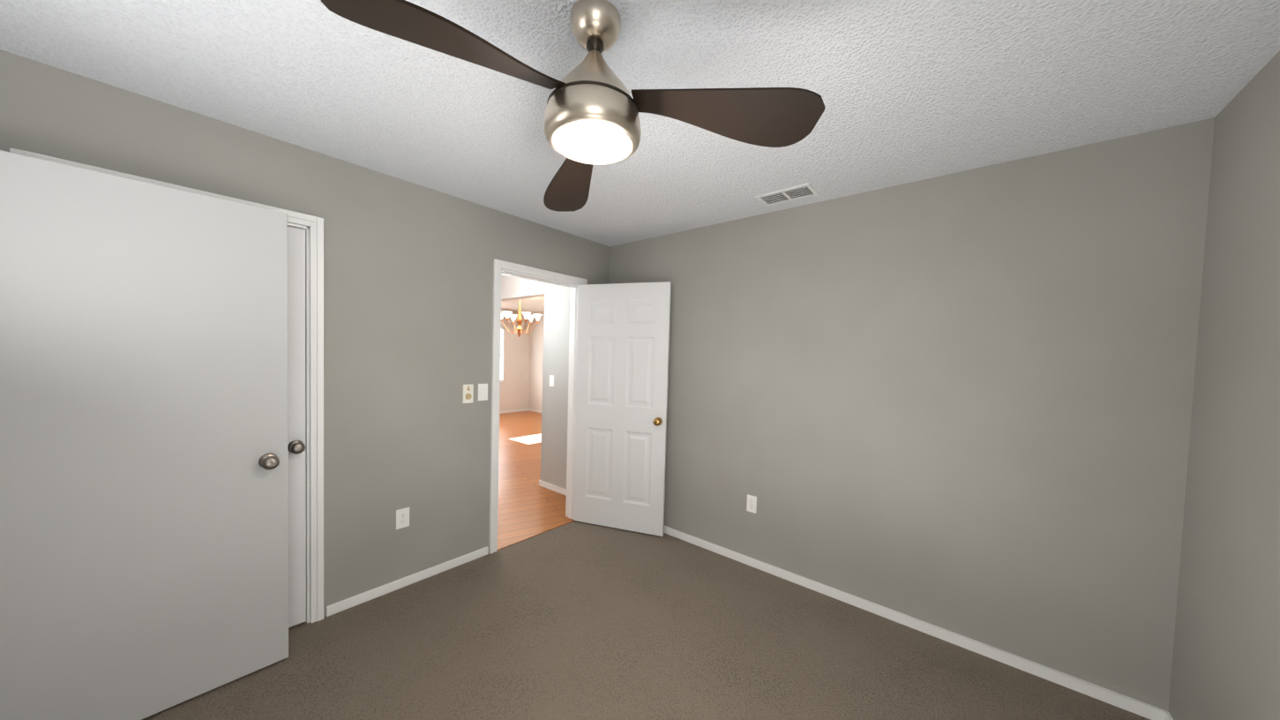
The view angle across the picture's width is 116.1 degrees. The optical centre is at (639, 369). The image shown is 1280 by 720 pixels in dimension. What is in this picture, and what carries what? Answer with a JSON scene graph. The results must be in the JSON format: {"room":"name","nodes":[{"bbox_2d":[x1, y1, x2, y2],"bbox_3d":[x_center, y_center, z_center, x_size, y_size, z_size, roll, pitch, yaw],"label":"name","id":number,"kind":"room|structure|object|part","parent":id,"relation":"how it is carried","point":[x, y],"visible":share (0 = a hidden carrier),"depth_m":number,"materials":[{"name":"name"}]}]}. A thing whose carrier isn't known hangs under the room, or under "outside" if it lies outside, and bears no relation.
{"room":"empty bedroom","nodes":[
{"label":"empty bedroom","id":0,"kind":"room"},
{"bbox_2d":[0,49,609,616],"bbox_3d":[-1.376,0.102,2.532,0.120,2.440,3.408,3,3,40],"label":"wall","id":1,"kind":"structure","parent":0,"point":[407,303],"depth_m":2.28,"materials":[{"name":"paint"}]},
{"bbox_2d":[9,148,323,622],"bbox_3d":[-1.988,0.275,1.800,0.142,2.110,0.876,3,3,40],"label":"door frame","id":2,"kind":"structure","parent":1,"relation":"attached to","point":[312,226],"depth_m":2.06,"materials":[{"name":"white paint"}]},
{"bbox_2d":[287,225,306,627],"bbox_3d":[-1.968,0.307,1.782,0.168,2.025,0.732,3,3,40],"label":"closet door","id":3,"kind":"structure","parent":1,"relation":"in","point":[296,460],"depth_m":2.02,"materials":[{"name":"white wood"}]},
{"bbox_2d":[396,507,409,529],"bbox_3d":[-1.436,0.900,2.417,0.008,0.117,0.072,3,3,40],"label":"outlet","id":4,"kind":"object","parent":1,"relation":"attached to","point":[402,517],"visible":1,"depth_m":2.41,"materials":[{"name":"white plastic"}]},
{"bbox_2d":[325,546,488,616],"bbox_3d":[-1.386,1.296,2.498,0.014,0.056,0.931,3,3,40],"label":"baseboard","id":5,"kind":"structure","parent":1,"relation":"attached to","point":[337,607],"depth_m":2.42,"materials":[{"name":"white paint"}]},
{"bbox_2d":[462,383,473,403],"bbox_3d":[-1.158,0.162,2.690,0.016,0.125,0.070,3,3,40],"label":"switch","id":6,"kind":"object","parent":1,"relation":"attached to","point":[467,393],"visible":1,"depth_m":2.68,"materials":[{"name":"white plastic"}]},
{"bbox_2d":[478,383,487,400],"bbox_3d":[-1.090,0.156,2.774,0.012,0.117,0.072,3,3,40],"label":"light switch","id":7,"kind":"object","parent":1,"relation":"attached to","point":[482,392],"visible":1,"depth_m":2.77,"materials":[{"name":"white plastic"}]},
{"bbox_2d":[497,519,574,550],"bbox_3d":[-0.807,1.312,3.199,0.022,0.006,0.732,3,3,40],"label":"trim","id":8,"kind":"structure","parent":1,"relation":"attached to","point":[532,535],"depth_m":3.16,"materials":[{"name":"brown wood"}]},
{"bbox_2d":[488,259,587,553],"bbox_3d":[-0.824,0.266,3.201,0.162,2.096,0.871,3,3,40],"label":"door frame","id":9,"kind":"structure","parent":1,"relation":"attached to","point":[501,267],"depth_m":2.94,"materials":[{"name":"white paint"}]},
{"bbox_2d":[573,281,671,536],"bbox_3d":[-0.166,0.307,3.297,0.816,2.020,0.168,2,2,19],"label":"bedroom door","id":10,"kind":"structure","parent":9,"relation":"attached to","point":[623,358],"depth_m":3.27,"materials":[{"name":"white wood"}]},
{"bbox_2d":[499,308,531,411],"bbox_3d":[-4.277,-0.184,8.155,0.120,2.440,4.590,3,3,40],"label":"wall","id":11,"kind":"structure","parent":0,"point":[520,386],"depth_m":9.59,"materials":[{"name":"paint"}]},
{"bbox_2d":[500,327,505,381],"bbox_3d":[-3.518,-0.337,8.991,0.085,1.270,1.010,3,3,40],"label":"dining room window","id":12,"kind":"structure","parent":11,"relation":"in","point":[502,359],"depth_m":9.35,"materials":[{"name":"white glass"}]},
{"bbox_2d":[499,408,528,413],"bbox_3d":[-4.262,1.010,8.151,0.018,0.056,4.590,3,3,40],"label":"baseboard","id":13,"kind":"structure","parent":11,"relation":"attached to","point":[522,409],"depth_m":9.60,"materials":[{"name":"white paint"}]},
{"bbox_2d":[497,410,572,547],"bbox_3d":[-2.081,1.192,6.319,5.965,0.048,4.880,3,3,40],"label":"floor","id":14,"kind":"structure","parent":0,"point":[528,505],"depth_m":4.29,"materials":[{"name":"brown wood"}]},
{"bbox_2d":[527,310,544,410],"bbox_3d":[-0.552,-0.076,8.128,5.865,2.440,0.120,3,3,40],"label":"wall","id":15,"kind":"structure","parent":0,"point":[535,360],"depth_m":9.71,"materials":[{"name":"paint"}]},
{"bbox_2d":[528,408,541,412],"bbox_3d":[-0.590,1.117,8.089,5.725,0.056,0.018,3,3,40],"label":"baseboard","id":16,"kind":"structure","parent":15,"relation":"attached to","point":[530,409],"depth_m":9.73,"materials":[{"name":"white paint"}]},
{"bbox_2d":[0,0,1279,312],"bbox_3d":[-1.254,-1.212,4.485,9.370,0.050,6.580,3,3,40],"label":"ceiling","id":17,"kind":"structure","parent":0,"point":[912,90],"depth_m":1.42,"materials":[{"name":"white paint"}]},
{"bbox_2d":[501,299,542,336],"bbox_3d":[-2.108,-0.933,6.982,0.762,0.735,0.752,3,3,40],"label":"chandelier","id":18,"kind":"object","parent":17,"relation":"hanging from","point":[519,328],"visible":0.94,"depth_m":6.96,"materials":[{"name":"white glass"}]},
{"bbox_2d":[320,0,825,211],"bbox_3d":[-0.203,-0.845,1.078,1.126,0.377,1.022,3,3,40],"label":"ceiling fan","id":19,"kind":"object","parent":17,"relation":"hanging from","point":[594,108],"visible":1,"depth_m":1.09,"materials":[{"name":"brown wood"}]},
{"bbox_3d":[-0.390,-0.728,0.904,0.191,0.125,0.513,3,3,40],"label":"blade","id":20,"kind":"part","parent":19,"relation":"part of","materials":[{"name":"brown wood"}]},
{"bbox_3d":[-0.242,-0.747,1.555,0.462,0.125,0.343,3,3,40],"label":"blade","id":21,"kind":"part","parent":19,"relation":"part of","materials":[{"name":"brown wood"}]},
{"bbox_3d":[0.239,-0.717,1.112,0.482,0.125,0.326,3,3,40],"label":"blade","id":22,"kind":"part","parent":19,"relation":"part of","materials":[{"name":"brown wood"}]},
{"bbox_2d":[755,182,819,206],"bbox_3d":[0.882,-1.049,2.401,0.320,0.016,0.185,3,3,40],"label":"ceiling vent","id":23,"kind":"object","parent":17,"relation":"in","point":[790,194],"visible":1,"depth_m":2.39,"materials":[{"name":"white metal"}]},
{"bbox_2d":[142,520,1150,719],"bbox_3d":[-0.109,1.422,1.483,3.525,0.050,3.408,3,3,40],"label":"floor carpet","id":24,"kind":"object","parent":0,"point":[574,619],"visible":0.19,"depth_m":1.93,"materials":[{"name":"brown carpet"}]},
{"bbox_2d":[0,149,288,719],"bbox_3d":[-1.869,0.320,1.509,0.168,2.025,0.810,3,3,40],"label":"door","id":25,"kind":"structure","parent":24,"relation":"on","point":[144,524],"depth_m":1.48,"materials":[{"name":"white wood"}]},
{"bbox_2d":[501,117,1214,711],"bbox_3d":[-1.206,0.034,4.536,9.250,2.440,0.120,3,3,40],"label":"wall","id":26,"kind":"structure","parent":0,"point":[961,403],"depth_m":2.05,"materials":[{"name":"paint"}]},
{"bbox_2d":[549,374,553,386],"bbox_3d":[-0.937,0.118,4.224,0.072,0.117,0.012,3,3,40],"label":"light switch","id":27,"kind":"object","parent":26,"relation":"attached to","point":[551,380],"visible":1,"depth_m":4.22,"materials":[{"name":"white plastic"}]},
{"bbox_2d":[538,479,566,495],"bbox_3d":[-0.766,1.255,4.109,0.869,0.056,0.046,3,3,40],"label":"baseboard","id":28,"kind":"structure","parent":26,"relation":"attached to","point":[552,487],"depth_m":4.22,"materials":[{"name":"white paint"}]},
{"bbox_2d":[746,494,756,513],"bbox_3d":[0.781,0.940,2.793,0.072,0.117,0.008,3,3,40],"label":"outlet","id":29,"kind":"object","parent":26,"relation":"attached to","point":[752,504],"visible":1,"depth_m":2.79,"materials":[{"name":"white plastic"}]},
{"bbox_2d":[663,525,1161,719],"bbox_3d":[0.908,1.354,2.687,3.289,0.056,0.022,3,3,40],"label":"baseboard","id":30,"kind":"structure","parent":26,"relation":"attached to","point":[1137,707],"depth_m":2.08,"materials":[{"name":"white paint"}]},
{"bbox_2d":[1167,50,1279,719],"bbox_3d":[1.190,0.255,0.299,0.120,2.440,3.288,3,3,40],"label":"wall","id":31,"kind":"structure","parent":0,"point":[1225,665],"depth_m":1.32,"materials":[{"name":"paint"}]},
{"bbox_2d":[1158,709,1173,719],"bbox_3d":[1.145,1.442,0.432,0.022,0.056,3.120,3,3,40],"label":"baseboard","id":32,"kind":"structure","parent":31,"relation":"attached to","point":[1163,714],"depth_m":1.64,"materials":[{"name":"white paint"}]}
]}

